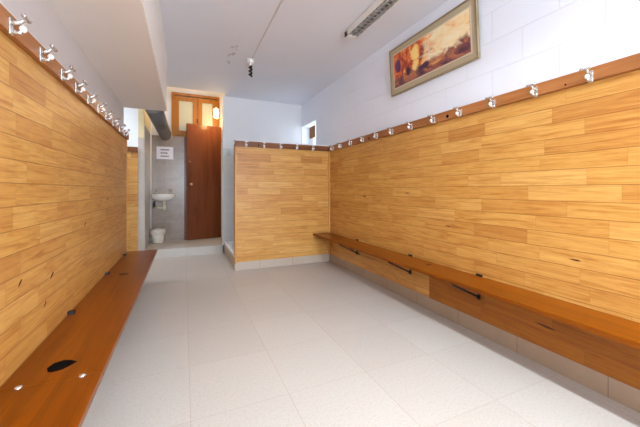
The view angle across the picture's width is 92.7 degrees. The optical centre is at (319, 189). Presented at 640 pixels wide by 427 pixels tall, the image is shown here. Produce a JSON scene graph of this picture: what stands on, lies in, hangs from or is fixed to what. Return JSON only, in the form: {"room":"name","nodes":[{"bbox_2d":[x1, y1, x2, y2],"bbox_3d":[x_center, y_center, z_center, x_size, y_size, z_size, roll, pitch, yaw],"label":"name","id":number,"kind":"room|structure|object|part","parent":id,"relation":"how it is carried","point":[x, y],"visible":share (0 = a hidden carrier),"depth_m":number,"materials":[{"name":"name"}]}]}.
{"room":"changing room","nodes":[
{"label":"changing room","id":0,"kind":"room"},
{"bbox_2d":[0,0,126,386],"bbox_3d":[-0.679,0.059,-0.152,0.183,1.981,7.835,0,0,-24],"label":"wall","id":1,"kind":"structure","parent":0,"point":[63,167],"depth_m":1.50,"materials":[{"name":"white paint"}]},
{"bbox_2d":[0,2,129,139],"bbox_3d":[-1.212,-0.605,1.328,0.100,0.092,4.672,0,0,-24],"label":"coat rack","id":2,"kind":"object","parent":1,"relation":"attached to","point":[14,28],"visible":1,"depth_m":1.39,"materials":[{"name":"brown wood"}]},
{"bbox_2d":[0,249,156,426],"bbox_3d":[-1.099,0.781,1.384,0.308,0.202,4.683,0,0,-24],"label":"bench","id":3,"kind":"object","parent":1,"relation":"attached to","point":[57,385],"visible":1,"depth_m":1.27,"materials":[{"name":"orange wood"}]},
{"bbox_3d":[-0.562,0.711,0.179,0.308,0.027,2.044,0,0,-24],"label":"seat","id":4,"kind":"part","parent":3,"relation":"part of","materials":[{"name":"orange wood"}]},
{"bbox_3d":[-2.268,0.225,3.416,0.183,1.650,0.023,0,0,-24],"label":"trim","id":5,"kind":"part","parent":1,"relation":"part of","materials":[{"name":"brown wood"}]},
{"bbox_2d":[138,109,149,250],"bbox_3d":[-2.879,-0.514,5.038,0.086,3.129,0.990,0,0,-23],"label":"wall pillar","id":6,"kind":"structure","parent":0,"point":[143,118],"depth_m":4.60,"materials":[{"name":"white paint"}]},
{"bbox_2d":[150,120,151,241],"bbox_3d":[-2.986,-0.276,5.383,0.026,2.389,0.027,0,0,-24],"label":"pipe","id":7,"kind":"object","parent":6,"relation":"attached to","point":[150,120],"visible":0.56,"depth_m":5.37,"materials":[{"name":"white plastic"}]},
{"bbox_2d":[152,86,224,240],"bbox_3d":[-2.643,-0.514,6.220,1.344,3.129,1.186,0,0,-24],"label":"wall","id":8,"kind":"structure","parent":0,"point":[167,174],"depth_m":5.56,"materials":[{"name":"grey tile"}]},
{"bbox_2d":[145,109,171,140],"bbox_3d":[-2.368,-0.992,4.537,0.216,0.216,2.111,0,0,-23],"label":"ventilation duct","id":9,"kind":"object","parent":8,"relation":"attached to","point":[158,119],"visible":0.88,"depth_m":4.22,"materials":[{"name":"grey metal"}]},
{"bbox_2d":[151,188,174,210],"bbox_3d":[-2.753,0.168,5.351,0.372,0.390,0.330,0,0,-24],"label":"basin","id":10,"kind":"object","parent":8,"relation":"attached to","point":[159,197],"visible":1,"depth_m":5.29,"materials":[{"name":"white ceramic"}]},
{"bbox_3d":[-2.748,0.132,5.339,0.372,0.125,0.305,0,0,-24],"label":"bowl","id":11,"kind":"part","parent":10,"relation":"part of","materials":[{"name":"white ceramic"}]},
{"bbox_2d":[156,146,172,158],"bbox_3d":[-2.795,-0.667,5.500,0.270,0.223,0.005,0,0,-24],"label":"paper notice","id":12,"kind":"object","parent":8,"relation":"attached to","point":[161,152],"visible":1,"depth_m":5.50,"materials":[{"name":"white paper"}]},
{"bbox_2d":[184,137,185,239],"bbox_3d":[-2.508,-0.029,5.675,0.034,1.895,0.107,0,0,-24],"label":"door frame","id":13,"kind":"structure","parent":8,"relation":"attached to","point":[184,137],"depth_m":5.62,"materials":[{"name":"red wood"}]},
{"bbox_2d":[171,92,218,136],"bbox_3d":[-2.347,-1.392,5.777,0.838,0.827,0.074,0,0,-24],"label":"window","id":14,"kind":"structure","parent":8,"relation":"in","point":[183,109],"depth_m":5.74,"materials":[{"name":"brown wood"}]},
{"bbox_3d":[-2.507,-1.381,5.705,0.234,0.556,0.006,0,0,-24],"label":"pane","id":15,"kind":"part","parent":14,"relation":"part of","materials":[{"name":"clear glass"}]},
{"bbox_3d":[-2.164,-1.381,5.858,0.185,0.556,0.006,0,0,-24],"label":"pane","id":16,"kind":"part","parent":14,"relation":"part of","materials":[{"name":"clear glass"}]},
{"bbox_2d":[186,123,220,239],"bbox_3d":[-2.155,-0.150,5.708,0.630,2.126,0.116,0,0,-37],"label":"door","id":17,"kind":"structure","parent":8,"relation":"in","point":[203,142],"depth_m":5.71,"materials":[{"name":"red wood"}]},
{"bbox_2d":[124,96,301,252],"bbox_3d":[-2.522,-0.514,5.262,4.294,3.129,1.144,0,0,-24],"label":"wall","id":18,"kind":"structure","parent":0,"point":[243,119],"depth_m":5.13,"materials":[{"name":"grey paint"}]},
{"bbox_2d":[127,147,137,151],"bbox_3d":[-3.419,-0.599,4.194,1.575,0.080,0.076,0,0,-24],"label":"coat rack","id":19,"kind":"object","parent":18,"relation":"attached to","point":[130,149],"visible":0.03,"depth_m":4.50,"materials":[{"name":"brown wood"}]},
{"bbox_2d":[214,108,221,118],"bbox_3d":[-1.811,-1.380,5.573,0.248,0.215,0.105,0,0,-24],"label":"wall lamp","id":20,"kind":"object","parent":18,"relation":"attached to","point":[215,109],"visible":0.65,"depth_m":5.51,"materials":[{"name":"white glass"}]},
{"bbox_3d":[-1.888,-1.398,5.538,0.078,0.178,0.076,0,0,-24],"label":"lamp glass","id":21,"kind":"part","parent":20,"relation":"part of","materials":[{"name":"white glass"}]},
{"bbox_2d":[221,142,221,232],"bbox_3d":[-1.883,-0.514,6.138,0.084,3.129,1.953,0,0,-24],"label":"wall","id":22,"kind":"structure","parent":0,"point":[221,142],"depth_m":6.58,"materials":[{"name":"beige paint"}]},
{"bbox_2d":[234,139,329,270],"bbox_3d":[-0.496,0.196,4.256,1.359,1.707,0.116,0,0,-24],"label":"wall","id":23,"kind":"structure","parent":0,"point":[282,196],"depth_m":4.19,"materials":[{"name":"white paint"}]},
{"bbox_3d":[-1.111,0.178,3.990,0.018,1.555,0.101,0,0,-24],"label":"trim","id":24,"kind":"part","parent":23,"relation":"part of","materials":[{"name":"brown wood"}]},
{"bbox_2d":[235,141,327,150],"bbox_3d":[-0.474,-0.599,4.182,1.324,0.080,0.079,0,0,-24],"label":"coat rack","id":25,"kind":"object","parent":23,"relation":"attached to","point":[238,143],"visible":1,"depth_m":4.17,"materials":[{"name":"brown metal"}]},
{"bbox_3d":[0.135,0.186,4.485,0.019,1.508,0.021,0,0,-24],"label":"corner trim","id":26,"kind":"part","parent":23,"relation":"part of","materials":[{"name":"brown wood"}]},
{"bbox_2d":[159,0,446,104],"bbox_3d":[-0.705,-1.864,1.583,4.620,0.598,11.235,0,0,-24],"label":"ceiling","id":27,"kind":"structure","parent":0,"point":[304,49],"depth_m":3.23,"materials":[{"name":"paint"}]},
{"bbox_2d":[46,0,166,110],"bbox_3d":[-1.147,-1.248,-0.367,2.016,0.633,7.822,0,0,-24],"label":"soffit","id":28,"kind":"structure","parent":27,"relation":"attached to","point":[123,40],"depth_m":2.01,"materials":[{"name":"paint"}]},
{"bbox_2d":[247,58,253,76],"bbox_3d":[-0.833,-1.457,3.654,0.088,0.215,0.088,0,0,-24],"label":"holder","id":29,"kind":"object","parent":27,"relation":"attached to","point":[250,61],"visible":1,"depth_m":3.64,"materials":[{"name":"white plastic"}]},
{"bbox_3d":[-0.833,-1.424,3.654,0.050,0.148,0.050,0,0,-24],"label":"twisted stem","id":30,"kind":"part","parent":29,"relation":"part of","materials":[{"name":"black paint"}]},
{"bbox_2d":[252,0,282,58],"bbox_3d":[0.339,-1.560,1.048,0.009,0.009,5.630,0,0,-24],"label":"cable","id":31,"kind":"object","parent":27,"relation":"attached to","point":[281,0],"visible":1,"depth_m":2.92,"materials":[{"name":"white plastic"},{"name":"black plastic"}]},
{"bbox_2d":[345,0,399,39],"bbox_3d":[0.587,-1.530,2.365,0.120,0.068,1.428,0,0,-24],"label":"ceiling light","id":32,"kind":"object","parent":27,"relation":"attached to","point":[378,8],"visible":1,"depth_m":2.68,"materials":[{"name":"white metal"}]},
{"bbox_2d":[81,253,639,426],"bbox_3d":[-0.705,1.103,1.583,4.620,0.105,11.235,0,0,-24],"label":"floor","id":33,"kind":"structure","parent":0,"point":[203,342],"depth_m":1.82,"materials":[{"name":"tile"}]},
{"bbox_2d":[146,233,223,258],"bbox_3d":[-2.431,0.984,5.705,1.312,0.131,1.816,0,0,-24],"label":"step","id":34,"kind":"structure","parent":33,"relation":"on","point":[174,248],"depth_m":4.97,"materials":[{"name":"tile"}]},
{"bbox_2d":[150,228,165,242],"bbox_3d":[-2.833,0.795,5.325,0.248,0.247,0.248,0,0,-24],"label":"waste bin","id":35,"kind":"object","parent":34,"relation":"on","point":[157,235],"visible":1,"depth_m":5.24,"materials":[{"name":"beige plastic"}]},
{"bbox_2d":[224,241,233,267],"bbox_3d":[-0.746,0.950,4.824,1.353,0.200,1.135,0,0,-24],"label":"shower tray","id":36,"kind":"object","parent":33,"relation":"on","point":[228,245],"visible":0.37,"depth_m":4.57,"materials":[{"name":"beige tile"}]},
{"bbox_2d":[302,0,639,389],"bbox_3d":[1.529,-0.257,1.577,0.173,2.614,9.198,0,0,-24],"label":"wall","id":37,"kind":"structure","parent":0,"point":[540,194],"depth_m":1.99,"materials":[{"name":"brown wood"}]},
{"bbox_2d":[309,125,315,143],"bbox_3d":[-0.031,-0.892,5.526,0.189,0.945,1.092,0,0,-24],"label":"window","id":38,"kind":"structure","parent":37,"relation":"in","point":[312,130],"depth_m":5.75,"materials":[{"name":"white paint"}]},
{"bbox_3d":[-0.017,-0.903,5.509,0.032,0.756,0.840,0,0,-24],"label":"frame","id":39,"kind":"part","parent":38,"relation":"part of","materials":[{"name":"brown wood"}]},
{"bbox_2d":[389,0,480,96],"bbox_3d":[0.944,-1.195,2.688,0.052,0.463,1.023,0,0,-24],"label":"framed painting","id":40,"kind":"object","parent":37,"relation":"attached to","point":[451,42],"visible":1,"depth_m":2.56,"materials":[{"name":"beige"}]},
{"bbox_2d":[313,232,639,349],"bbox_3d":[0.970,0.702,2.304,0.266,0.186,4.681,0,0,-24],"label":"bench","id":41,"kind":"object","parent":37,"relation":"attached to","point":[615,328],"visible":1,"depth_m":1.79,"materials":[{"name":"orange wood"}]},
{"bbox_2d":[328,53,639,150],"bbox_3d":[1.056,-0.599,2.344,0.079,0.080,4.683,0,0,-24],"label":"coat rack","id":42,"kind":"object","parent":37,"relation":"attached to","point":[589,74],"visible":1,"depth_m":1.91,"materials":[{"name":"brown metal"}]},
{"bbox_2d":[330,254,639,412],"bbox_3d":[1.105,0.995,2.365,0.024,0.110,4.683,0,0,-24],"label":"baseboard","id":43,"kind":"structure","parent":37,"relation":"attached to","point":[624,394],"depth_m":1.93,"materials":[{"name":"beige tile"}]}
]}

